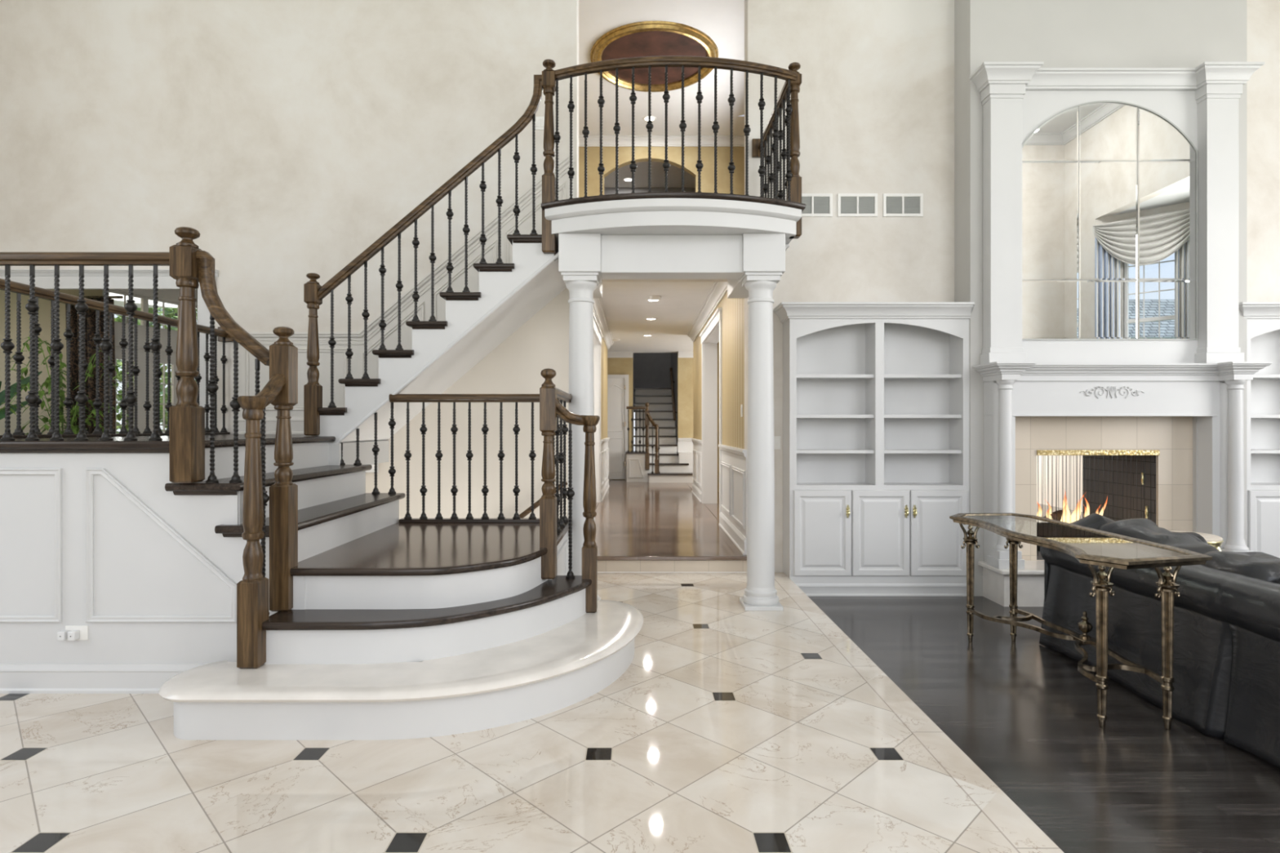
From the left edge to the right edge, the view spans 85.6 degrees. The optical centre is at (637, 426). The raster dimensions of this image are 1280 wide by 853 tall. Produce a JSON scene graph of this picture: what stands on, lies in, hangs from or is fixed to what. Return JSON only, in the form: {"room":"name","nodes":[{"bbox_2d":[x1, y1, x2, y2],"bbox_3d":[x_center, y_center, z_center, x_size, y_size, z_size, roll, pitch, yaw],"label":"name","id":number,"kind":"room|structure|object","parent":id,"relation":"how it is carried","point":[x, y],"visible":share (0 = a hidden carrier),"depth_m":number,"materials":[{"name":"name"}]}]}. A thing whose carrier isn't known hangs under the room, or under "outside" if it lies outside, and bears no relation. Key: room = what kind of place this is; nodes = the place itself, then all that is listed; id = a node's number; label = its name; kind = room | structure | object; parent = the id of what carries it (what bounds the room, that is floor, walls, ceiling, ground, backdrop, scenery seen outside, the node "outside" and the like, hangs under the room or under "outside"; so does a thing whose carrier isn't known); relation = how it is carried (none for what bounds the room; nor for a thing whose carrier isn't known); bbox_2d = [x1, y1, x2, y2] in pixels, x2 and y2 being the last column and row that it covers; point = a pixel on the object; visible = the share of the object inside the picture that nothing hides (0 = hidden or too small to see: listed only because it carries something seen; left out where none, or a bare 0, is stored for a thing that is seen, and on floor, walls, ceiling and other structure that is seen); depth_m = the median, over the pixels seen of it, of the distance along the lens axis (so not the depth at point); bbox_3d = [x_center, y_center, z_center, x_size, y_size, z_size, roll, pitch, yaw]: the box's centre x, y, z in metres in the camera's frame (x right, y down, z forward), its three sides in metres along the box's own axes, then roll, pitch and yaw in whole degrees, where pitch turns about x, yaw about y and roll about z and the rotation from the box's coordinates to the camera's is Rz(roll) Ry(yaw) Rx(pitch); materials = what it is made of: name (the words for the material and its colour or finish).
{"room":"house entrance foyer","nodes":[
{"label":"house entrance foyer","id":0,"kind":"room"},
{"bbox_2d":[0,288,109,435],"bbox_3d":[-7.378,-0.475,6.850,3.445,2.350,1.300,0,0,0],"label":"wall","id":1,"kind":"structure","parent":0,"point":[44,315],"depth_m":7.35,"materials":[{"name":"beige paint"}]},
{"bbox_2d":[65,296,123,433],"bbox_3d":[-5.700,-0.337,7.166,0.700,2.034,0.120,0,0,0],"label":"curtain","id":2,"kind":"object","parent":1,"relation":"hanging from","point":[90,317],"visible":0.22,"depth_m":7.14,"materials":[{"name":"fabric"}]},
{"bbox_2d":[0,0,213,269],"bbox_3d":[-6.405,-1.875,2.845,5.190,6.650,7.010,0,0,0],"label":"wall","id":3,"kind":"structure","parent":0,"point":[106,106],"depth_m":6.20,"materials":[{"name":"beige paint"}]},
{"bbox_2d":[109,293,177,307],"bbox_3d":[-6.100,-1.700,7.975,5.800,0.100,3.250,0,0,0],"label":"ceiling","id":4,"kind":"structure","parent":0,"point":[120,302],"depth_m":9.25,"materials":[{"name":"paint"}]},
{"bbox_2d":[100,288,197,352],"bbox_3d":[-5.356,-1.255,8.267,0.130,0.790,2.100,0,0,15],"label":"wall","id":5,"kind":"structure","parent":0,"point":[171,295],"depth_m":7.72,"materials":[{"name":"white paint"}]},
{"bbox_2d":[102,288,197,435],"bbox_3d":[-5.379,-0.390,8.138,0.036,2.181,1.801,0,0,15],"label":"window","id":6,"kind":"structure","parent":5,"relation":"in","point":[141,357],"depth_m":7.69,"materials":[{"name":"white paint"}]},
{"bbox_2d":[0,453,305,663],"bbox_3d":[-3.110,0.704,3.407,2.980,1.192,0.096,0,0,0],"label":"wall","id":7,"kind":"structure","parent":0,"point":[140,569],"depth_m":3.38,"materials":[{"name":"white paint"}]},
{"bbox_2d":[57,626,88,640],"bbox_3d":[-2.752,1.010,3.364,0.123,0.070,0.042,0,0,0],"label":"wall outlet","id":8,"kind":"object","parent":7,"relation":"attached to","point":[71,633],"visible":1,"depth_m":3.37,"materials":[{"name":"white plastic"}]},
{"bbox_2d":[0,663,207,693],"bbox_3d":[-3.250,1.230,3.374,2.700,0.140,0.022,0,0,0],"label":"baseboard","id":9,"kind":"structure","parent":7,"relation":"attached to","point":[15,678],"depth_m":3.37,"materials":[{"name":"white paint"}]},
{"bbox_2d":[365,288,569,519],"bbox_3d":[-2.135,0.171,5.930,3.170,2.857,0.100,0,0,0],"label":"wall","id":10,"kind":"structure","parent":0,"point":[515,366],"depth_m":5.88,"materials":[{"name":"beige paint"}]},
{"bbox_2d":[519,480,567,518],"bbox_3d":[-0.975,0.748,5.825,0.776,0.600,0.113,0,0,0],"label":"handrail","id":11,"kind":"object","parent":10,"relation":"attached to","point":[527,511],"visible":0.13,"depth_m":5.77,"materials":[{"name":"brown wood"}]},
{"bbox_2d":[0,572,1063,852],"bbox_3d":[-2.550,1.375,0.830,7.699,0.150,10.660,0,0,0],"label":"floor","id":12,"kind":"structure","parent":0,"point":[727,728],"depth_m":2.63,"materials":[{"name":"tile"}]},
{"bbox_2d":[0,234,643,740],"bbox_3d":[-2.284,-0.115,4.507,4.632,2.830,3.387,0,0,0],"label":"staircase","id":13,"kind":"structure","parent":12,"relation":"on","point":[404,630],"depth_m":3.37,"materials":[{"name":"white paint"}]},
{"bbox_2d":[0,252,169,440],"bbox_3d":[-3.090,-0.390,3.380,1.820,0.919,0.066,0,0,0],"label":"landing railing","id":14,"kind":"object","parent":13,"relation":"on","point":[7,260],"visible":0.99,"depth_m":3.37,"materials":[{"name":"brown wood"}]},
{"bbox_2d":[0,278,233,438],"bbox_3d":[-3.680,-0.410,4.800,0.140,0.959,2.800,0,0,0],"label":"landing railing","id":15,"kind":"object","parent":13,"relation":"on","point":[20,289],"visible":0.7,"depth_m":4.73,"materials":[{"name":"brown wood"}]},
{"bbox_2d":[169,226,297,668],"bbox_3d":[-1.952,0.064,3.241,0.564,2.052,0.333,0,0,0],"label":"stair railing","id":16,"kind":"object","parent":13,"relation":"on","point":[190,265],"visible":1,"depth_m":3.31,"materials":[{"name":"brown wood"}]},
{"bbox_2d":[303,74,542,435],"bbox_3d":[-1.501,-1.219,4.930,1.722,2.567,0.092,0,0,0],"label":"stair railing","id":17,"kind":"object","parent":13,"relation":"on","point":[314,293],"visible":1,"depth_m":4.92,"materials":[{"name":"brown wood"}]},
{"bbox_2d":[340,368,599,613],"bbox_3d":[-1.188,0.376,4.443,1.923,1.408,1.074,0,0,0],"label":"landing railing","id":18,"kind":"object","parent":13,"relation":"on","point":[550,398],"visible":1,"depth_m":4.34,"materials":[{"name":"brown wood"}]},
{"bbox_2d":[561,271,600,600],"bbox_3d":[-0.411,0.104,5.010,0.270,2.392,0.270,0,0,0],"label":"column","id":19,"kind":"structure","parent":12,"relation":"on","point":[581,286],"depth_m":4.92,"materials":[{"name":"white paint"}]},
{"bbox_2d":[597,560,746,572],"bbox_3d":[0.198,1.245,6.185,1.576,0.111,0.031,0,0,0],"label":"trim","id":20,"kind":"structure","parent":12,"relation":"on","point":[602,566],"depth_m":6.17,"materials":[{"name":"beige stone"}]},
{"bbox_2d":[739,271,782,610],"bbox_3d":[0.889,0.104,5.010,0.271,2.392,0.271,0,0,0],"label":"column","id":21,"kind":"structure","parent":12,"relation":"on","point":[760,594],"depth_m":4.93,"materials":[{"name":"white paint"}]},
{"bbox_2d":[541,191,805,297],"bbox_3d":[0.251,-1.331,5.413,1.869,0.482,1.575,0,0,0],"label":"balcony","id":22,"kind":"object","parent":21,"relation":"on","point":[650,235],"visible":0.93,"depth_m":4.86,"materials":[{"name":"white paint"}]},
{"bbox_2d":[542,55,801,254],"bbox_3d":[0.516,-1.923,5.149,2.252,1.378,1.114,0,0,-36],"label":"balcony railing","id":23,"kind":"object","parent":22,"relation":"on","point":[550,77],"visible":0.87,"depth_m":4.84,"materials":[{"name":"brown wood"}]},
{"bbox_2d":[556,531,568,575],"bbox_3d":[-0.525,1.012,4.960,0.050,0.577,1.880,0,0,0],"label":"wall","id":24,"kind":"structure","parent":0,"point":[561,562],"depth_m":4.55,"materials":[{"name":"white paint"}]},
{"bbox_2d":[600,337,607,439],"bbox_3d":[-1.395,-0.233,9.900,1.610,2.774,7.000,0,0,0],"label":"wall","id":25,"kind":"structure","parent":0,"point":[603,348],"depth_m":11.87,"materials":[{"name":"paint"}]},
{"bbox_2d":[604,187,695,195],"bbox_3d":[0.250,-3.025,12.350,3.101,2.451,0.101,0,0,0],"label":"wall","id":26,"kind":"structure","parent":0,"point":[606,190],"depth_m":12.30,"materials":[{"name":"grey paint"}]},
{"bbox_2d":[607,357,693,479],"bbox_3d":[0.700,-0.233,15.075,5.800,2.774,0.150,0,0,0],"label":"wall","id":27,"kind":"structure","parent":0,"point":[615,366],"depth_m":15.00,"materials":[{"name":"beige paint"}]},
{"bbox_2d":[607,374,628,479],"bbox_3d":[-0.510,0.017,14.963,0.620,2.274,0.075,0,0,0],"label":"door","id":28,"kind":"structure","parent":27,"relation":"in","point":[617,384],"depth_m":14.95,"materials":[{"name":"white paint"}]},
{"bbox_2d":[632,352,677,453],"bbox_3d":[0.378,-1.573,16.725,1.177,5.455,3.151,0,0,0],"label":"wall","id":29,"kind":"structure","parent":0,"point":[650,370],"depth_m":18.20,"materials":[{"name":"grey paint"}]},
{"bbox_2d":[670,367,676,420],"bbox_3d":[0.822,-0.773,15.906,0.103,1.294,1.646,0,0,0],"label":"handrail","id":30,"kind":"object","parent":29,"relation":"attached to","point":[674,412],"visible":1,"depth_m":15.86,"materials":[{"name":"brown wood"}]},
{"bbox_2d":[600,281,715,352],"bbox_3d":[1.500,-1.710,10.800,9.200,0.180,8.800,0,0,0],"label":"ceiling","id":31,"kind":"structure","parent":0,"point":[625,305],"depth_m":9.87,"materials":[{"name":"paint"}]},
{"bbox_2d":[644,317,657,319],"bbox_3d":[0.195,-1.616,10.400,0.190,0.008,0.190,0,0,0],"label":"recessed light","id":32,"kind":"object","parent":31,"relation":"in","point":[648,318],"visible":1,"depth_m":10.37,"materials":[{"name":"white plastic"}]},
{"bbox_2d":[645,298,660,302],"bbox_3d":[0.195,-1.616,8.850,0.190,0.008,0.190,0,0,0],"label":"recessed light","id":33,"kind":"object","parent":31,"relation":"in","point":[647,300],"visible":0.7,"depth_m":8.88,"materials":[{"name":"white plastic"}]},
{"bbox_2d":[648,295,661,300],"bbox_3d":[0.215,-1.603,8.620,0.150,0.035,0.150,0,0,0],"label":"smoke detector","id":34,"kind":"object","parent":31,"relation":"attached to","point":[651,297],"visible":1,"depth_m":8.57,"materials":[{"name":"white plastic"}]},
{"bbox_2d":[578,0,744,187],"bbox_3d":[0.300,-4.300,9.350,3.201,0.101,6.100,0,0,0],"label":"ceiling","id":35,"kind":"structure","parent":0,"point":[722,20],"depth_m":8.76,"materials":[{"name":"paint"}]},
{"bbox_2d":[622,177,631,182],"bbox_3d":[-0.170,-4.246,11.900,0.190,0.008,0.190,0,0,0],"label":"recessed light","id":36,"kind":"object","parent":35,"relation":"in","point":[627,180],"visible":0.87,"depth_m":11.91,"materials":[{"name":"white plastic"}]},
{"bbox_2d":[642,115,656,121],"bbox_3d":[0.160,-4.246,9.540,0.190,0.008,0.190,0,0,0],"label":"recessed light","id":37,"kind":"object","parent":35,"relation":"in","point":[653,118],"visible":0.74,"depth_m":9.54,"materials":[{"name":"white plastic"}]},
{"bbox_2d":[590,20,718,92],"bbox_3d":[0.187,-4.425,7.980,1.480,0.450,1.480,0,0,0],"label":"dome","id":38,"kind":"object","parent":35,"relation":"attached to","point":[655,37],"visible":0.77,"depth_m":7.77,"materials":[{"name":"red paint"}]},
{"bbox_2d":[578,146,744,197],"bbox_3d":[0.400,-3.025,10.260,3.200,2.450,0.120,0,0,0],"label":"wall","id":39,"kind":"structure","parent":0,"point":[674,153],"depth_m":10.20,"materials":[{"name":"beige paint"}]},
{"bbox_2d":[578,135,744,146],"bbox_3d":[0.300,-4.190,10.150,3.000,0.120,0.100,0,0,0],"label":"trim","id":40,"kind":"structure","parent":39,"relation":"attached to","point":[592,140],"depth_m":10.15,"materials":[{"name":"white paint"}]},
{"bbox_2d":[693,292,744,503],"bbox_3d":[2.243,-0.233,9.360,2.516,2.775,5.921,0,0,0],"label":"wall","id":41,"kind":"structure","parent":0,"point":[733,308],"depth_m":7.45,"materials":[{"name":"beige paint"}]},
{"bbox_2d":[593,307,722,523],"bbox_3d":[0.238,-0.118,9.350,1.896,2.545,2.560,0,0,0],"label":"trim","id":42,"kind":"structure","parent":41,"relation":"attached to","point":[711,335],"depth_m":10.34,"materials":[{"name":"white paint"}]},
{"bbox_2d":[593,281,727,357],"bbox_3d":[0.650,-1.555,10.700,5.700,0.130,8.600,0,0,0],"label":"trim","id":43,"kind":"structure","parent":41,"relation":"attached to","point":[719,289],"depth_m":9.97,"materials":[{"name":"white paint"}]},
{"bbox_2d":[600,437,746,555],"bbox_3d":[0.522,0.682,10.954,3.422,0.944,9.334,0,0,15],"label":"trim","id":44,"kind":"structure","parent":41,"relation":"attached to","point":[733,513],"depth_m":7.43,"materials":[{"name":"white paint"}]},
{"bbox_2d":[740,404,742,417],"bbox_3d":[0.980,-0.150,6.550,0.012,0.117,0.076,0,0,0],"label":"light switch","id":45,"kind":"object","parent":41,"relation":"attached to","point":[741,406],"visible":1,"depth_m":6.53,"materials":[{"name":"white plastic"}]},
{"bbox_2d":[213,0,1279,572],"bbox_3d":[1.995,-1.875,6.300,11.611,6.651,0.201,0,0,0],"label":"wall","id":46,"kind":"structure","parent":0,"point":[334,121],"depth_m":6.20,"materials":[{"name":"beige paint"}]},
{"bbox_2d":[0,269,218,435],"bbox_3d":[-5.105,-0.650,6.178,2.690,1.500,0.045,0,0,0],"label":"trim","id":47,"kind":"structure","parent":46,"relation":"attached to","point":[44,278],"depth_m":6.17,"materials":[{"name":"white paint"}]},
{"bbox_2d":[232,153,575,434],"bbox_3d":[-2.090,-1.183,6.180,3.060,2.506,0.040,0,0,0],"label":"trim","id":48,"kind":"structure","parent":46,"relation":"attached to","point":[246,371],"depth_m":6.20,"materials":[{"name":"beige paint"}]},
{"bbox_2d":[535,116,544,129],"bbox_3d":[-0.875,-2.720,6.194,0.091,0.117,0.012,0,0,0],"label":"light switch","id":49,"kind":"object","parent":46,"relation":"attached to","point":[540,121],"visible":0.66,"depth_m":6.19,"materials":[{"name":"white plastic"}]},
{"bbox_2d":[773,435,780,448],"bbox_3d":[1.236,0.145,6.194,0.086,0.117,0.012,0,0,0],"label":"light switch","id":50,"kind":"object","parent":46,"relation":"attached to","point":[776,438],"visible":0.63,"depth_m":6.19,"materials":[{"name":"white plastic"}]},
{"bbox_2d":[801,193,832,217],"bbox_3d":[1.563,-1.984,6.194,0.358,0.208,0.013,0,0,0],"label":"air vent","id":51,"kind":"object","parent":46,"relation":"in","point":[816,204],"visible":0.63,"depth_m":6.19,"materials":[{"name":"white plastic"}]},
{"bbox_2d":[837,193,877,217],"bbox_3d":[1.968,-1.984,6.194,0.358,0.208,0.013,0,0,0],"label":"air vent","id":52,"kind":"object","parent":46,"relation":"in","point":[856,205],"visible":1,"depth_m":6.19,"materials":[{"name":"white plastic"}]},
{"bbox_2d":[883,193,923,217],"bbox_3d":[2.374,-1.984,6.194,0.357,0.208,0.012,0,0,0],"label":"air vent","id":53,"kind":"object","parent":46,"relation":"in","point":[902,205],"visible":1,"depth_m":6.19,"materials":[{"name":"white plastic"}]},
{"bbox_2d":[1015,416,1192,560],"bbox_3d":[3.960,0.660,6.423,1.621,1.581,0.956,0,0,0],"label":"fireplace surround","id":54,"kind":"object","parent":46,"relation":"attached to","point":[1172,436],"depth_m":5.94,"materials":[{"name":"beige tile"}]},
{"bbox_2d":[595,480,1082,560],"bbox_3d":[1.900,1.172,10.570,8.201,0.037,8.860,0,0,0],"label":"floor","id":55,"kind":"structure","parent":0,"point":[634,521],"depth_m":8.01,"materials":[{"name":"brown wood"}]},
{"bbox_2d":[625,387,693,483],"bbox_3d":[0.440,0.109,16.140,1.401,2.091,4.000,0,0,0],"label":"staircase","id":56,"kind":"structure","parent":55,"relation":"on","point":[674,467],"depth_m":14.98,"materials":[{"name":"white paint"}]},
{"bbox_2d":[626,402,660,473],"bbox_3d":[0.111,0.232,14.342,0.707,1.464,0.212,0,0,17],"label":"stair railing","id":57,"kind":"object","parent":56,"relation":"on","point":[647,417],"visible":1,"depth_m":14.33,"materials":[{"name":"brown wood"}]},
{"bbox_2d":[808,595,1279,852],"bbox_3d":[5.449,1.510,2.770,8.301,0.120,6.860,0,0,0],"label":"floor","id":58,"kind":"structure","parent":0,"point":[1023,711],"depth_m":3.21,"materials":[{"name":"brown wood"}]},
{"bbox_2d":[773,302,974,596],"bbox_3d":[2.025,0.200,6.014,1.627,2.500,0.364,0,0,0],"label":"bookcase","id":59,"kind":"object","parent":58,"relation":"on","point":[876,395],"visible":1,"depth_m":5.92,"materials":[{"name":"white paint"}]},
{"bbox_2d":[949,512,1212,730],"bbox_3d":[2.345,1.021,3.906,0.630,0.858,1.730,0,0,0],"label":"console table","id":60,"kind":"object","parent":58,"relation":"on","point":[1089,546],"visible":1,"depth_m":3.50,"materials":[{"name":"gold metal"}]},
{"bbox_2d":[972,361,1273,606],"bbox_3d":[3.961,0.466,6.229,2.205,1.968,1.442,0,0,0],"label":"fireplace","id":61,"kind":"object","parent":58,"relation":"on","point":[1125,480],"visible":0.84,"depth_m":5.75,"materials":[{"name":"wood"}]},
{"bbox_2d":[1041,455,1088,516],"bbox_3d":[3.953,0.685,6.860,1.025,0.890,0.020,0,0,0],"label":"curtain","id":62,"kind":"object","parent":61,"relation":"hanging from","point":[1086,456],"depth_m":6.86,"materials":[{"name":"fabric"}]},
{"bbox_2d":[1037,455,1151,555],"bbox_3d":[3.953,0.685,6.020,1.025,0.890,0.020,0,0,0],"label":"firebox","id":63,"kind":"object","parent":61,"relation":"in","point":[1148,508],"depth_m":6.02,"materials":[{"name":"metal"}]},
{"bbox_2d":[972,361,1273,382],"bbox_3d":[3.961,-0.448,5.707,2.205,0.140,0.397,0,0,0],"label":"mantel shelf","id":64,"kind":"object","parent":61,"relation":"attached to","point":[995,371],"depth_m":5.70,"materials":[{"name":"white paint"}]},
{"bbox_2d":[1039,513,1279,768],"bbox_3d":[3.171,1.006,3.375,1.075,0.882,2.519,0,0,0],"label":"sofa","id":65,"kind":"object","parent":58,"relation":"on","point":[1226,645],"visible":0.83,"depth_m":3.37,"materials":[{"name":"black leather"}]},
{"bbox_2d":[1097,518,1218,554],"bbox_3d":[3.007,0.831,4.030,0.372,0.529,0.800,0,0,0],"label":"cushion","id":66,"kind":"object","parent":65,"relation":"on","point":[1144,529],"depth_m":4.02,"materials":[{"name":"black leather"}]},
{"bbox_2d":[1203,551,1279,582],"bbox_3d":[3.021,0.843,3.430,0.353,0.427,0.450,0,0,0],"label":"cushion","id":67,"kind":"object","parent":65,"relation":"on","point":[1258,565],"depth_m":3.37,"materials":[{"name":"black leather"}]},
{"bbox_2d":[1168,530,1223,551],"bbox_3d":[3.960,1.113,5.000,0.424,0.666,0.418,0,0,0],"label":"side table","id":68,"kind":"object","parent":58,"relation":"on","point":[1214,540],"visible":0.12,"depth_m":4.85,"materials":[{"name":"beige stone"}]},
{"bbox_2d":[1238,302,1279,558],"bbox_3d":[5.915,0.200,6.016,1.628,2.500,0.368,0,0,0],"label":"bookcase","id":69,"kind":"object","parent":58,"relation":"on","point":[1263,318],"visible":0.41,"depth_m":5.95,"materials":[{"name":"white paint"}]},
{"bbox_2d":[1036,455,1082,511],"bbox_3d":[3.603,-0.160,9.300,4.996,2.921,5.801,0,0,0],"label":"wall","id":70,"kind":"structure","parent":0,"point":[1045,468],"depth_m":9.85,"materials":[{"name":"beige paint"}]},
{"bbox_2d":[954,0,1246,595],"bbox_3d":[4.019,-1.875,6.152,2.362,6.650,0.496,0,0,0],"label":"wall","id":71,"kind":"structure","parent":0,"point":[1057,33],"depth_m":5.91,"materials":[{"name":"beige paint"}]},
{"bbox_2d":[968,62,1264,364],"bbox_3d":[3.979,-1.751,5.781,2.298,2.467,0.248,0,0,0],"label":"surround","id":72,"kind":"object","parent":71,"relation":"attached to","point":[1202,100],"visible":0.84,"depth_m":5.77,"materials":[{"name":"white paint"}]},
{"bbox_2d":[1022,100,1198,340],"bbox_3d":[3.979,-1.748,5.862,1.528,2.031,0.012,0,0,0],"label":"arched mirror","id":73,"kind":"object","parent":72,"relation":"attached to","point":[1079,219],"visible":0.95,"depth_m":5.86,"materials":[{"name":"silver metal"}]},
{"bbox_3d":[-6.360,0.750,8.600,5.280,0.100,4.800,0,0,0],"label":"floor","id":74,"kind":"structure","parent":0,"visible":0},
{"bbox_2d":[0,371,42,419],"bbox_3d":[-6.197,0.086,6.607,1.108,1.227,0.434,0,0,0],"label":"plant","id":75,"kind":"object","parent":74,"relation":"on","point":[25,380],"visible":0.52,"depth_m":6.55,"materials":[{"name":"green plant"}]},
{"bbox_2d":[0,337,128,435],"bbox_3d":[-5.485,-0.072,6.701,0.951,1.543,0.973,0,0,0],"label":"plant","id":76,"kind":"object","parent":74,"relation":"on","point":[47,382],"visible":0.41,"depth_m":6.71,"materials":[{"name":"green plant"}]},
{"label":"outside","id":77,"kind":"structure","parent":0,"visible":0},
{"bbox_3d":[0.000,1.750,-2.500,80.001,0.301,85.001,0,0,0],"label":"ground","id":78,"kind":"structure","parent":77,"visible":0},
{"bbox_2d":[115,309,163,395],"bbox_3d":[-11.623,-1.343,18.630,4.389,5.894,4.385,0,0,0],"label":"tree","id":79,"kind":"object","parent":78,"relation":"on","point":[138,323],"visible":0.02,"depth_m":17.96,"materials":[{"name":"green plant"}]},
{"bbox_2d":[114,307,196,433],"bbox_3d":[-8.271,-0.623,11.224,2.424,4.458,2.473,0,0,44],"label":"tree","id":80,"kind":"object","parent":78,"relation":"on","point":[167,313],"visible":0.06,"depth_m":11.11,"materials":[{"name":"green plant"}]},
{"bbox_2d":[115,307,196,430],"bbox_3d":[-9.762,-1.039,14.446,3.352,5.287,3.311,0,0,24],"label":"tree","id":81,"kind":"object","parent":78,"relation":"on","point":[118,407],"visible":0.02,"depth_m":13.77,"materials":[{"name":"green plant"}]},
{"bbox_3d":[3.935,1.028,6.390,0.630,0.220,0.320,0,0,0],"label":"grate","id":82,"kind":"object","parent":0,"visible":0},
{"bbox_3d":[3.862,0.981,6.343,0.696,0.126,0.138,0,0,0],"label":"log","id":83,"kind":"object","parent":82,"relation":"on","visible":0},
{"bbox_2d":[1043,510,1062,520],"bbox_3d":[3.786,0.866,6.374,0.474,0.168,0.115,0,0,-35],"label":"log","id":84,"kind":"object","parent":83,"relation":"on","point":[1059,512],"visible":0.26,"depth_m":6.40,"materials":[{"name":"brown wood"}]},
{"bbox_2d":[1036,497,1106,523],"bbox_3d":[3.942,0.832,6.375,0.835,0.516,0.105,0,0,0],"label":"flames","id":85,"kind":"object","parent":84,"relation":"on","point":[1077,509],"visible":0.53,"depth_m":6.35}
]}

